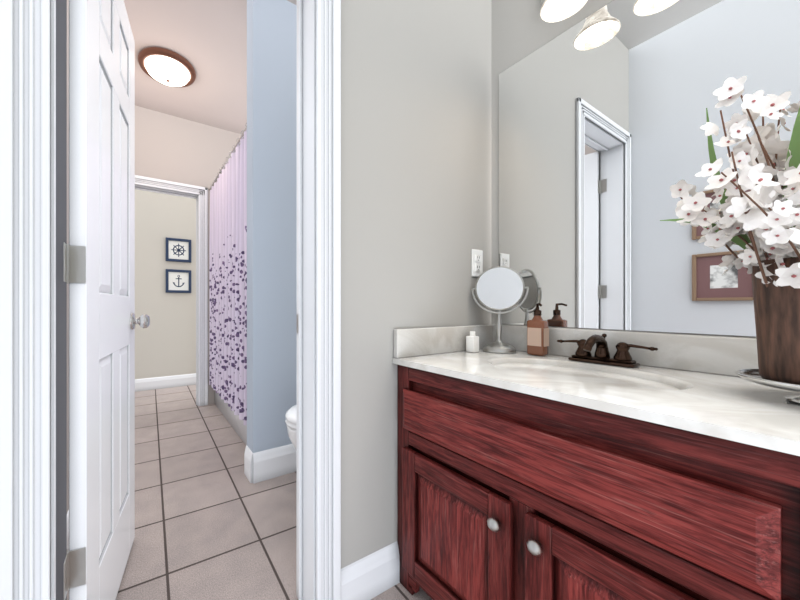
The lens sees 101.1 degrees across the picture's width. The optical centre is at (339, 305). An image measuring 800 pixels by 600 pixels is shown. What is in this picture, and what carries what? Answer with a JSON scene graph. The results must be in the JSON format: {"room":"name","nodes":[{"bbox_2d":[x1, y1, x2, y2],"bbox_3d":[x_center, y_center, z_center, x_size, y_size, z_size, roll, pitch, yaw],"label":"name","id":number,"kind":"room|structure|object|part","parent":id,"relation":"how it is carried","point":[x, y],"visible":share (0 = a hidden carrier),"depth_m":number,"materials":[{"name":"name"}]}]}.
{"room":"bathroom","nodes":[
{"label":"bathroom","id":0,"kind":"room"},
{"bbox_2d":[67,0,68,511],"bbox_3d":[-1.403,-0.400,1.696,0.120,2.720,2.622,0,0,-32],"label":"wall","id":1,"kind":"structure","parent":0,"point":[67,243],"depth_m":1.30,"materials":[{"name":"paint"}]},
{"bbox_2d":[67,510,68,549],"bbox_3d":[-1.347,0.892,1.733,0.014,0.135,2.377,0,0,-32],"label":"baseboard","id":2,"kind":"structure","parent":1,"relation":"attached to","point":[68,530],"depth_m":1.24,"materials":[{"name":"white wood"}]},
{"bbox_2d":[135,189,195,378],"bbox_3d":[-1.836,-0.400,4.012,1.561,2.720,0.120,0,0,-32],"label":"wall","id":3,"kind":"structure","parent":0,"point":[165,342],"depth_m":3.80,"materials":[{"name":"paint"}]},
{"bbox_2d":[135,373,195,391],"bbox_3d":[-1.801,0.892,3.955,1.561,0.135,0.014,0,0,-32],"label":"baseboard","id":4,"kind":"structure","parent":3,"relation":"attached to","point":[144,384],"depth_m":3.80,"materials":[{"name":"white wood"}]},
{"bbox_2d":[166,269,190,292],"bbox_3d":[-1.924,-0.295,3.877,0.275,0.275,0.017,0,0,-32],"label":"framed picture","id":5,"kind":"object","parent":3,"relation":"attached to","point":[178,281],"visible":1,"depth_m":3.87,"materials":[{"name":"blue"}]},
{"bbox_2d":[170,273,186,288],"bbox_3d":[-1.926,-0.295,3.881,0.175,0.175,0.008,0,0,-32],"label":"art","id":6,"kind":"object","parent":5,"relation":"attached to","point":[177,280],"depth_m":3.88,"materials":[{"name":"white paper"}]},
{"bbox_2d":[166,237,190,262],"bbox_3d":[-1.924,-0.665,3.877,0.275,0.275,0.017,0,0,-32],"label":"framed picture","id":7,"kind":"object","parent":3,"relation":"attached to","point":[178,250],"visible":1,"depth_m":3.87,"materials":[{"name":"blue"}]},
{"bbox_2d":[170,242,186,258],"bbox_3d":[-1.926,-0.665,3.881,0.175,0.175,0.008,0,0,-32],"label":"art","id":8,"kind":"object","parent":7,"relation":"attached to","point":[178,250],"depth_m":3.88,"materials":[{"name":"white paper"}]},
{"bbox_2d":[135,105,240,404],"bbox_3d":[-1.305,-0.400,3.223,1.479,2.720,0.120,0,0,-32],"label":"wall","id":9,"kind":"structure","parent":0,"point":[167,147],"depth_m":3.05,"materials":[{"name":"paint"}]},
{"bbox_2d":[135,175,207,405],"bbox_3d":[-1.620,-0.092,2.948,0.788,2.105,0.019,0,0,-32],"label":"door frame","id":10,"kind":"structure","parent":9,"relation":"attached to","point":[202,192],"depth_m":3.13,"materials":[{"name":"white wood"}]},
{"bbox_2d":[209,123,246,424],"bbox_3d":[-0.873,-0.199,2.541,0.052,1.917,1.493,0,0,-32],"label":"shower curtain","id":11,"kind":"object","parent":9,"relation":"attached to","point":[228,289],"visible":0.71,"depth_m":2.45,"materials":[{"name":"fabric"}]},
{"bbox_3d":[-0.873,-1.140,2.541,0.024,0.025,1.493,0,0,-32],"label":"rod","id":12,"kind":"part","parent":11,"relation":"part of","materials":[{"name":"silver metal"}]},
{"bbox_2d":[124,0,296,133],"bbox_3d":[-0.934,-1.800,2.540,1.801,0.080,3.572,0,0,-32],"label":"ceiling","id":13,"kind":"structure","parent":0,"point":[207,39],"depth_m":2.26,"materials":[{"name":"paint"}]},
{"bbox_2d":[138,47,195,86],"bbox_3d":[-1.266,-1.702,2.391,0.380,0.114,0.380,0,0,-32],"label":"flush-mount light","id":14,"kind":"object","parent":13,"relation":"attached to","point":[164,66],"visible":1,"depth_m":2.31,"materials":[{"name":"white glass"}]},
{"bbox_3d":[-1.266,-1.698,2.391,0.300,0.068,0.300,0,0,-32],"label":"glass","id":15,"kind":"part","parent":14,"relation":"part of","materials":[{"name":"white glass"}]},
{"bbox_2d":[67,385,432,599],"bbox_3d":[-0.232,1.000,1.394,1.801,0.080,6.260,0,0,-32],"label":"floor","id":16,"kind":"structure","parent":0,"point":[212,522],"depth_m":1.48,"materials":[{"name":"tile"}]},
{"bbox_2d":[215,390,246,444],"bbox_3d":[-0.549,0.743,2.739,0.690,0.434,1.489,0,0,-32],"label":"bathtub","id":17,"kind":"object","parent":16,"relation":"on","point":[237,424],"depth_m":2.57,"materials":[{"name":"white ceramic"}]},
{"bbox_2d":[285,405,296,450],"bbox_3d":[0.078,0.560,1.659,0.742,0.800,0.500,0,0,-32],"label":"toilet","id":18,"kind":"object","parent":16,"relation":"on","point":[291,418],"visible":0.04,"depth_m":1.46,"materials":[{"name":"white ceramic"}]},
{"bbox_2d":[392,324,799,599],"bbox_3d":[0.732,0.520,0.746,0.590,0.880,1.226,0,0,-32],"label":"bathroom vanity","id":19,"kind":"object","parent":16,"relation":"on","point":[669,469],"visible":0.98,"depth_m":0.70,"materials":[{"name":"red wood"}]},
{"bbox_3d":[0.313,0.674,0.936,0.018,0.402,0.260,0,0,-32],"label":"door","id":20,"kind":"part","parent":19,"relation":"part of","materials":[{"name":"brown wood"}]},
{"bbox_3d":[0.313,0.674,0.936,0.012,0.290,0.262,0,0,-32],"label":"door panel","id":21,"kind":"part","parent":19,"relation":"part of","materials":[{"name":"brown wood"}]},
{"bbox_3d":[0.313,0.674,0.936,0.018,0.402,0.374,0,0,-32],"label":"door","id":22,"kind":"part","parent":19,"relation":"part of","materials":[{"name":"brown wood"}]},
{"bbox_2d":[466,331,478,352],"bbox_3d":[0.518,0.139,1.270,0.036,0.081,0.036,0,0,-32],"label":"lotion bottle","id":23,"kind":"object","parent":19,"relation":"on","point":[472,342],"visible":0.98,"depth_m":1.26,"materials":[{"name":"white plastic"}]},
{"bbox_3d":[0.376,0.530,0.790,0.028,0.031,0.031,0,0,-32],"label":"knob","id":24,"kind":"part","parent":19,"relation":"part of","materials":[{"name":"silver metal"}]},
{"bbox_2d":[471,266,528,353],"bbox_3d":[0.628,0.011,1.282,0.120,0.337,0.174,0,0,-32],"label":"makeup mirror","id":25,"kind":"object","parent":19,"relation":"on","point":[498,288],"visible":1,"depth_m":1.27,"materials":[{"name":"silver metal"}]},
{"bbox_3d":[0.628,-0.070,1.282,0.164,0.164,0.013,0,-5,26],"label":"glass","id":26,"kind":"part","parent":25,"relation":"part of","materials":[{"name":"white"}]},
{"bbox_3d":[0.426,0.525,0.708,0.028,0.031,0.031,0,0,-32],"label":"knob","id":27,"kind":"part","parent":19,"relation":"part of","materials":[{"name":"silver metal"}]},
{"bbox_2d":[527,303,548,355],"bbox_3d":[0.719,0.084,1.185,0.049,0.191,0.061,0,0,-32],"label":"soap bottle","id":28,"kind":"object","parent":19,"relation":"on","point":[537,335],"visible":0.98,"depth_m":1.17,"materials":[{"name":"brown plastic"}]},
{"bbox_2d":[557,333,657,367],"bbox_3d":[0.787,0.133,0.998,0.140,0.092,0.259,0,0,-32],"label":"faucet","id":29,"kind":"object","parent":19,"relation":"on","point":[622,357],"visible":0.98,"depth_m":0.99,"materials":[{"name":"brown metal"}]},
{"bbox_3d":[0.526,0.674,0.589,0.018,0.402,0.260,0,0,-32],"label":"door","id":30,"kind":"part","parent":19,"relation":"part of","materials":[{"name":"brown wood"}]},
{"bbox_3d":[0.526,0.674,0.588,0.012,0.290,0.262,0,0,-32],"label":"door panel","id":31,"kind":"part","parent":19,"relation":"part of","materials":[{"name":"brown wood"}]},
{"bbox_3d":[0.526,0.674,0.589,0.018,0.402,0.374,0,0,-32],"label":"door","id":32,"kind":"part","parent":19,"relation":"part of","materials":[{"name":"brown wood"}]},
{"bbox_2d":[735,369,799,403],"bbox_3d":[0.885,0.153,0.589,0.216,0.052,0.216,0,0,-32],"label":"tray","id":33,"kind":"object","parent":19,"relation":"on","point":[752,375],"visible":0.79,"depth_m":0.61,"materials":[{"name":"silver metal"}]},
{"bbox_2d":[660,76,799,383],"bbox_3d":[0.823,-0.157,0.582,0.332,0.600,0.388,0,0,-32],"label":"vase","id":34,"kind":"object","parent":33,"relation":"on","point":[768,259],"visible":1,"depth_m":0.61,"materials":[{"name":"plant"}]},
{"bbox_2d":[247,0,296,452],"bbox_3d":[-0.168,-0.400,2.026,0.791,2.720,0.120,0,0,-32],"label":"wall","id":35,"kind":"structure","parent":0,"point":[271,210],"depth_m":1.83,"materials":[{"name":"paint"}]},
{"bbox_2d":[244,444,296,482],"bbox_3d":[-0.170,0.880,2.016,0.805,0.160,0.134,0,0,-32],"label":"baseboard","id":36,"kind":"structure","parent":35,"relation":"attached to","point":[260,466],"depth_m":1.81,"materials":[{"name":"white wood"}]},
{"bbox_2d":[341,0,490,568],"bbox_3d":[0.268,-0.400,1.256,0.853,2.720,0.125,0,0,-32],"label":"wall","id":37,"kind":"structure","parent":0,"point":[415,152],"depth_m":1.14,"materials":[{"name":"paint"}]},
{"bbox_2d":[341,541,399,599],"bbox_3d":[0.104,0.892,1.073,0.249,0.135,0.014,0,0,-32],"label":"baseboard","id":38,"kind":"structure","parent":37,"relation":"attached to","point":[372,575],"depth_m":1.07,"materials":[{"name":"white wood"}]},
{"bbox_2d":[472,249,482,276],"bbox_3d":[0.578,-0.180,1.366,0.070,0.114,0.009,0,0,-32],"label":"electrical outlet","id":39,"kind":"object","parent":37,"relation":"attached to","point":[477,263],"visible":0.94,"depth_m":1.36,"materials":[{"name":"white plastic"}]},
{"bbox_2d":[491,0,755,337],"bbox_3d":[1.418,-0.400,0.310,0.120,2.720,2.688,0,0,-32],"label":"wall","id":40,"kind":"structure","parent":0,"point":[521,29],"depth_m":1.35,"materials":[{"name":"paint"}]},
{"bbox_2d":[540,0,587,21],"bbox_3d":[0.852,-1.117,0.932,0.191,0.256,0.600,0,0,-32],"label":"sconce","id":41,"kind":"object","parent":40,"relation":"attached to","point":[554,10],"visible":1,"depth_m":1.11,"materials":[{"name":"white glass"}]},
{"bbox_2d":[499,0,799,336],"bbox_3d":[0.992,-0.457,0.883,0.005,1.066,1.190,0,0,-32],"label":"vanity mirror","id":42,"kind":"object","parent":40,"relation":"attached to","point":[603,143],"visible":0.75,"depth_m":1.02,"materials":[{"name":"clear glass"}]},
{"bbox_3d":[-0.363,-1.431,0.869,0.626,0.657,0.125,0,0,-32],"label":"wall","id":43,"kind":"structure","parent":0,"visible":0},
{"bbox_2d":[56,0,66,599],"bbox_3d":[-0.617,-0.062,0.720,0.001,2.045,0.112,0,0,-32],"label":"trim","id":44,"kind":"structure","parent":43,"relation":"attached to","point":[61,284],"depth_m":0.72,"materials":[{"name":"grey wood"}]},
{"bbox_2d":[67,0,149,599],"bbox_3d":[-0.742,-0.067,1.048,0.159,2.030,0.596,0,0,-23],"label":"door","id":45,"kind":"structure","parent":43,"relation":"in","point":[103,320],"depth_m":0.91,"materials":[{"name":"white wood"}]},
{"bbox_3d":[-0.637,0.630,0.777,0.045,0.097,0.014,0,0,-23],"label":"door hinge","id":46,"kind":"part","parent":45,"relation":"part of","materials":[{"name":"silver metal"}]},
{"bbox_3d":[-0.637,-0.100,0.777,0.045,0.097,0.014,0,0,-23],"label":"door hinge","id":47,"kind":"part","parent":45,"relation":"part of","materials":[{"name":"silver metal"}]},
{"bbox_3d":[-0.788,0.060,1.285,0.062,0.066,0.066,0,0,-22],"label":"knob","id":48,"kind":"part","parent":45,"relation":"part of","materials":[{"name":"silver metal"}]},
{"bbox_2d":[0,0,340,599],"bbox_3d":[-0.357,-0.105,0.861,0.760,2.130,0.144,0,0,-32],"label":"door frame","id":49,"kind":"structure","parent":43,"relation":"attached to","point":[25,299],"depth_m":0.65,"materials":[{"name":"white wood"}]},
{"bbox_2d":[64,243,297,599],"bbox_3d":[-0.385,-0.105,0.906,0.590,1.559,0.034,0,0,-32],"label":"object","id":50,"kind":"structure","parent":43,"relation":"attached to","point":[65,280],"depth_m":0.75,"materials":[{"name":"silver metal"}]}
]}

